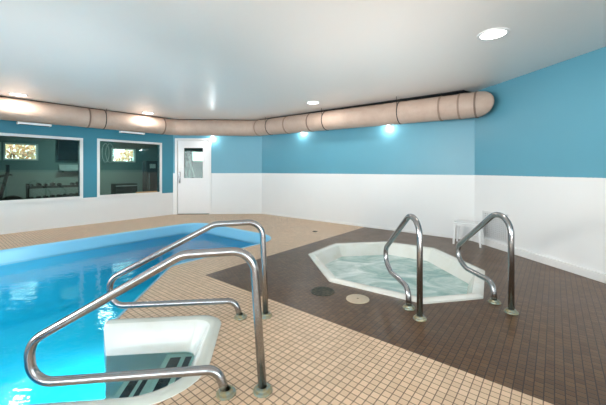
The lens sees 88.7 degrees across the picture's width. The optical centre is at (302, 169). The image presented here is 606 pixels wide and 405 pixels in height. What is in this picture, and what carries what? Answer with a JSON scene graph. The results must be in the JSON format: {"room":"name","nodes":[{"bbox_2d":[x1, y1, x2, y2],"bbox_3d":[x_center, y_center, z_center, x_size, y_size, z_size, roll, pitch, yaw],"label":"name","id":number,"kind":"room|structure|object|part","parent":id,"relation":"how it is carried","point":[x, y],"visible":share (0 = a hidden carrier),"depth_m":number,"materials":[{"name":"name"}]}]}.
{"room":"indoor swimming pool","nodes":[
{"label":"indoor swimming pool","id":0,"kind":"room"},
{"bbox_2d":[0,120,172,231],"bbox_3d":[-5.990,-0.060,5.609,0.120,2.560,7.550,0,0,39],"label":"wall","id":1,"kind":"structure","parent":0,"point":[23,215],"depth_m":6.96,"materials":[{"name":"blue paint"}]},
{"bbox_2d":[0,133,82,203],"bbox_3d":[-5.735,-0.035,5.885,0.127,1.340,2.610,0,0,39],"label":"window","id":2,"kind":"structure","parent":1,"relation":"in","point":[1,134],"depth_m":6.49,"materials":[{"name":"white wood"}]},
{"bbox_2d":[0,213,172,234],"bbox_3d":[-5.938,1.195,5.566,0.015,0.050,7.550,0,0,39],"label":"baseboard","id":3,"kind":"structure","parent":1,"relation":"attached to","point":[130,218],"depth_m":6.80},
{"bbox_2d":[97,138,161,197],"bbox_3d":[-4.266,-0.045,7.693,0.127,1.350,1.500,0,0,39],"label":"window","id":4,"kind":"structure","parent":1,"relation":"in","point":[98,140],"depth_m":7.50,"materials":[{"name":"white wood"}]},
{"bbox_2d":[0,90,469,119],"bbox_3d":[-3.207,-1.339,6.184,11.582,0.022,4.669,0,0,-13],"label":"trim","id":5,"kind":"structure","parent":1,"relation":"attached to","point":[460,91],"depth_m":6.10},
{"bbox_2d":[0,136,202,198],"bbox_3d":[-6.609,-0.060,9.881,0.120,2.560,11.000,0,0,39],"label":"wall","id":6,"kind":"structure","parent":0,"point":[46,169],"depth_m":9.09,"materials":[{"name":"paint"}]},
{"bbox_2d":[3,142,37,160],"bbox_3d":[-7.716,-0.495,8.481,0.127,0.470,0.710,0,0,39],"label":"window","id":7,"kind":"structure","parent":6,"relation":"in","point":[4,143],"depth_m":8.48,"materials":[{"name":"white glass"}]},
{"bbox_2d":[58,140,77,160],"bbox_3d":[-6.860,-0.610,9.402,0.093,0.660,0.940,0,0,39],"label":"wall screen","id":8,"kind":"object","parent":6,"relation":"attached to","point":[67,149],"visible":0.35,"depth_m":9.20,"materials":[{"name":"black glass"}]},
{"bbox_2d":[59,165,77,172],"bbox_3d":[-6.917,-0.040,9.255,0.190,0.240,0.540,0,0,39],"label":"wall shelf","id":9,"kind":"object","parent":6,"relation":"attached to","point":[62,168],"visible":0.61,"depth_m":9.23,"materials":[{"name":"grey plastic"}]},
{"bbox_3d":[-6.982,-0.085,9.308,0.022,0.150,0.540,0,0,39],"label":"panel","id":10,"kind":"part","parent":9,"relation":"part of","materials":[{"name":"grey plastic"}]},
{"bbox_2d":[102,143,113,162],"bbox_3d":[-6.282,-0.550,9.989,0.070,0.624,0.363,0,0,39],"label":"band","id":11,"kind":"object","parent":6,"relation":"hanging from","point":[104,143],"visible":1,"depth_m":9.96,"materials":[{"name":"grey plastic"}]},
{"bbox_2d":[111,148,135,161],"bbox_3d":[-6.083,-0.495,10.491,0.127,0.470,0.750,0,0,39],"label":"window","id":12,"kind":"structure","parent":6,"relation":"in","point":[134,150],"depth_m":10.49,"materials":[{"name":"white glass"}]},
{"bbox_2d":[192,151,202,161],"bbox_3d":[-4.257,-0.555,12.737,0.127,0.430,0.740,0,0,39],"label":"window","id":13,"kind":"structure","parent":6,"relation":"in","point":[192,151],"depth_m":12.53,"materials":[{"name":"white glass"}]},
{"bbox_2d":[173,135,261,212],"bbox_3d":[-2.360,-0.060,8.637,2.417,2.560,0.120,0,0,-4],"label":"wall","id":14,"kind":"structure","parent":0,"point":[236,161],"depth_m":8.61,"materials":[{"name":"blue paint"}]},
{"bbox_2d":[175,138,210,214],"bbox_3d":[-3.025,0.175,8.585,0.975,2.090,0.140,0,0,-4],"label":"trim","id":15,"kind":"structure","parent":14,"relation":"attached to","point":[176,139],"depth_m":8.53,"materials":[{"name":"white wood"}]},
{"bbox_2d":[178,140,208,213],"bbox_3d":[-3.017,0.194,8.555,0.865,2.023,0.127,0,0,-4],"label":"door","id":16,"kind":"structure","parent":14,"relation":"in","point":[193,193],"depth_m":8.56,"materials":[{"name":"white paint"}]},
{"bbox_2d":[173,212,261,214],"bbox_3d":[-2.356,1.195,8.569,2.417,0.050,0.015,0,0,-4],"label":"baseboard","id":17,"kind":"structure","parent":14,"relation":"attached to","point":[211,212],"depth_m":8.59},
{"bbox_2d":[0,0,605,119],"bbox_3d":[-0.877,-1.390,2.510,11.925,0.100,9.390,0,0,39],"label":"ceiling","id":18,"kind":"structure","parent":0,"point":[171,59],"depth_m":3.42,"materials":[{"name":"white paint"}]},
{"bbox_2d":[7,93,28,96],"bbox_3d":[-5.058,-1.334,5.502,0.284,0.012,0.284,0,0,0],"label":"recessed light","id":19,"kind":"object","parent":18,"relation":"in","point":[12,94],"visible":1,"depth_m":5.48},
{"bbox_2d":[0,91,494,135],"bbox_3d":[-3.079,-1.091,5.918,11.481,0.499,4.948,0,0,-12],"label":"air duct","id":20,"kind":"object","parent":18,"relation":"hanging from","point":[476,104],"visible":1,"depth_m":6.31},
{"bbox_2d":[16,121,51,126],"bbox_3d":[-5.189,-0.883,5.992,0.110,0.042,0.504,0,0,39],"label":"diffuser","id":21,"kind":"object","parent":20,"relation":"attached to","point":[18,122],"visible":1,"depth_m":5.96,"materials":[{"name":"white metal"}]},
{"bbox_2d":[119,131,144,134],"bbox_3d":[-4.062,-0.883,7.379,0.110,0.042,0.540,0,0,39],"label":"diffuser","id":22,"kind":"object","parent":20,"relation":"attached to","point":[127,132],"visible":1,"depth_m":7.33,"materials":[{"name":"white metal"}]},
{"bbox_2d":[306,101,319,103],"bbox_3d":[0.199,-1.334,6.154,0.284,0.012,0.284,0,0,0],"label":"recessed light","id":23,"kind":"object","parent":18,"relation":"in","point":[308,102],"visible":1,"depth_m":6.13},
{"bbox_2d":[477,27,509,40],"bbox_3d":[1.872,-1.334,3.054,0.284,0.012,0.284,0,0,0],"label":"recessed light","id":24,"kind":"object","parent":18,"relation":"in","point":[495,33],"visible":1,"depth_m":3.04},
{"bbox_2d":[0,214,605,404],"bbox_3d":[-2.176,1.220,1.939,12.466,0.001,13.552,0,0,0],"label":"floor","id":25,"kind":"structure","parent":0,"point":[332,349],"depth_m":2.36,"materials":[{"name":"tile"}]},
{"bbox_2d":[0,223,270,404],"bbox_3d":[-1.946,1.736,3.953,4.994,1.068,4.520,0,0,39],"label":"swimming pool","id":26,"kind":"object","parent":25,"relation":"in","point":[41,285],"visible":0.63,"depth_m":4.28,"materials":[{"name":"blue liquid"}]},
{"bbox_2d":[23,247,272,400],"bbox_3d":[-0.796,0.824,1.650,1.262,0.805,0.108,0,0,-6],"label":"pool handrail","id":27,"kind":"object","parent":25,"relation":"on","point":[225,392],"visible":1,"depth_m":1.64,"materials":[{"name":"silver metal"}]},
{"bbox_2d":[106,220,271,319],"bbox_3d":[-0.908,0.819,2.525,1.308,0.814,0.108,0,0,-6],"label":"pool handrail","id":28,"kind":"object","parent":25,"relation":"on","point":[266,314],"visible":0.91,"depth_m":2.52,"materials":[{"name":"silver metal"}]},
{"bbox_2d":[310,286,334,295],"bbox_3d":[0.197,1.217,3.115,0.244,0.006,0.244,0,0,0],"label":"floor grate","id":29,"kind":"object","parent":25,"relation":"on","point":[318,291],"visible":1,"depth_m":3.10,"materials":[{"name":"grey metal"}]},
{"bbox_2d":[346,294,368,303],"bbox_3d":[0.517,1.216,2.930,0.216,0.008,0.216,0,0,0],"label":"lid","id":30,"kind":"object","parent":25,"relation":"on","point":[353,298],"visible":1,"depth_m":2.92,"materials":[{"name":"beige plastic"}]},
{"bbox_2d":[308,241,484,303],"bbox_3d":[1.147,1.655,3.993,1.983,0.930,2.307,0,0,-9],"label":"hot tub","id":31,"kind":"object","parent":25,"relation":"in","point":[360,265],"visible":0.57,"depth_m":4.10,"materials":[{"name":"plastic"}]},
{"bbox_2d":[383,214,426,321],"bbox_3d":[0.919,0.801,2.899,0.108,0.840,0.833,0,0,-6],"label":"handrail","id":32,"kind":"object","parent":25,"relation":"on","point":[419,316],"visible":1,"depth_m":2.58,"materials":[{"name":"silver metal"}]},
{"bbox_2d":[453,220,483,247],"bbox_3d":[2.715,1.039,5.093,0.420,0.362,0.270,0,0,39],"label":"plastic stool","id":33,"kind":"object","parent":25,"relation":"on","point":[457,223],"visible":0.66,"depth_m":5.06,"materials":[{"name":"white plastic"}]},
{"bbox_3d":[2.506,1.052,5.124,0.052,0.335,0.050,0,0,39],"label":"leg","id":34,"kind":"part","parent":33,"relation":"part of","materials":[{"name":"white plastic"}]},
{"bbox_3d":[2.642,1.052,5.292,0.052,0.335,0.050,0,0,39],"label":"leg","id":35,"kind":"part","parent":33,"relation":"part of","materials":[{"name":"white plastic"}]},
{"bbox_3d":[2.715,0.886,5.093,0.420,0.057,0.270,0,0,39],"label":"seat","id":36,"kind":"part","parent":33,"relation":"part of","materials":[{"name":"white plastic"}]},
{"bbox_3d":[2.788,1.052,4.895,0.052,0.335,0.050,0,0,39],"label":"leg","id":37,"kind":"part","parent":33,"relation":"part of","materials":[{"name":"white plastic"}]},
{"bbox_3d":[2.925,1.052,5.062,0.052,0.335,0.050,0,0,39],"label":"leg","id":38,"kind":"part","parent":33,"relation":"part of","materials":[{"name":"white plastic"}]},
{"bbox_2d":[456,212,518,314],"bbox_3d":[1.746,0.801,3.016,0.108,0.840,0.833,0,0,-6],"label":"handrail","id":39,"kind":"object","parent":25,"relation":"on","point":[510,309],"visible":1,"depth_m":2.73,"materials":[{"name":"silver metal"}]},
{"bbox_2d":[262,118,474,237],"bbox_3d":[0.936,-0.060,7.035,5.280,2.560,0.120,0,0,39],"label":"wall","id":40,"kind":"structure","parent":0,"point":[375,175],"depth_m":6.47,"materials":[{"name":"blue paint"}]},
{"bbox_2d":[262,212,472,240],"bbox_3d":[0.894,1.195,6.982,5.280,0.050,0.015,0,0,39],"label":"baseboard","id":41,"kind":"structure","parent":40,"relation":"attached to","point":[298,217],"depth_m":6.60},
{"bbox_2d":[475,47,605,273],"bbox_3d":[3.530,-0.060,2.276,0.120,2.560,6.204,0,0,-10],"label":"wall","id":42,"kind":"structure","parent":0,"point":[540,148],"depth_m":3.98,"materials":[{"name":"blue paint"}]},
{"bbox_2d":[482,211,507,242],"bbox_3d":[3.014,0.882,4.878,0.018,0.425,0.500,0,0,-10],"label":"air vent","id":43,"kind":"object","parent":42,"relation":"in","point":[496,229],"visible":0.64,"depth_m":4.85,"materials":[{"name":"grey metal"}]},
{"bbox_2d":[473,236,605,283],"bbox_3d":[3.451,1.173,2.262,0.040,0.095,6.204,0,0,-10],"label":"baseboard","id":44,"kind":"structure","parent":42,"relation":"attached to","point":[595,275],"depth_m":3.92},
{"label":"floor","id":45,"kind":"structure","parent":0,"visible":0},
{"bbox_2d":[0,165,22,199],"bbox_3d":[-6.807,0.550,6.846,0.500,1.340,1.040,0,0,39],"label":"exercise bike","id":46,"kind":"object","parent":45,"relation":"on","point":[7,167],"visible":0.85,"depth_m":6.95,"materials":[{"name":"black metal"}]},
{"bbox_3d":[-6.819,0.642,6.830,0.500,1.157,1.000,0,0,39],"label":"frame","id":47,"kind":"part","parent":46,"relation":"part of","materials":[{"name":"grey metal"}]},
{"bbox_2d":[25,184,77,198],"bbox_3d":[-6.875,0.790,8.744,0.500,0.860,1.420,0,0,39],"label":"dumbbell rack","id":48,"kind":"object","parent":45,"relation":"on","point":[27,186],"visible":0.23,"depth_m":8.31,"materials":[{"name":"black metal"}]},
{"bbox_2d":[25,185,77,188],"bbox_3d":[-6.856,0.458,8.728,0.330,0.065,1.400,0,0,39],"label":"shelf","id":49,"kind":"object","parent":48,"relation":"attached to","point":[27,186],"depth_m":8.45,"materials":[{"name":"grey metal"}]},
{"bbox_2d":[111,183,136,193],"bbox_3d":[-5.797,0.830,10.059,0.415,0.780,0.640,0,0,39],"label":"crate","id":50,"kind":"object","parent":45,"relation":"on","point":[120,188],"visible":0.32,"depth_m":9.91,"materials":[{"name":"black plastic"}]},
{"bbox_2d":[142,161,157,191],"bbox_3d":[-5.090,0.460,10.386,0.600,1.520,0.540,0,0,39],"label":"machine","id":51,"kind":"object","parent":45,"relation":"on","point":[149,168],"visible":0.54,"depth_m":10.30,"materials":[{"name":"grey metal"}]},
{"bbox_2d":[185,156,195,177],"bbox_3d":[-3.610,0.392,9.828,0.600,1.657,1.400,0,0,39],"label":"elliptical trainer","id":52,"kind":"object","parent":45,"relation":"on","point":[189,164],"visible":0.23,"depth_m":9.81,"materials":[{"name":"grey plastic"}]},
{"bbox_3d":[-3.610,0.544,9.828,0.600,1.352,1.400,0,0,39],"label":"frame","id":53,"kind":"part","parent":52,"relation":"part of","materials":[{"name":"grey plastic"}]},
{"bbox_3d":[-12.950,1.345,16.967,30.754,0.150,31.845,0,0,0],"label":"ground","id":54,"kind":"structure","parent":0,"visible":0},
{"bbox_2d":[5,144,34,158],"bbox_3d":[-9.205,0.112,9.917,1.587,2.337,1.564,0,0,0],"label":"shrub","id":55,"kind":"object","parent":54,"relation":"on","point":[22,153],"visible":0.26,"depth_m":9.79,"materials":[{"name":"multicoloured plant"}]},
{"bbox_2d":[113,150,132,160],"bbox_3d":[-6.856,0.202,12.795,2.248,2.157,2.250,0,0,0],"label":"shrub","id":56,"kind":"object","parent":54,"relation":"on","point":[124,153],"visible":0.11,"depth_m":12.25,"materials":[{"name":"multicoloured plant"}]}
]}

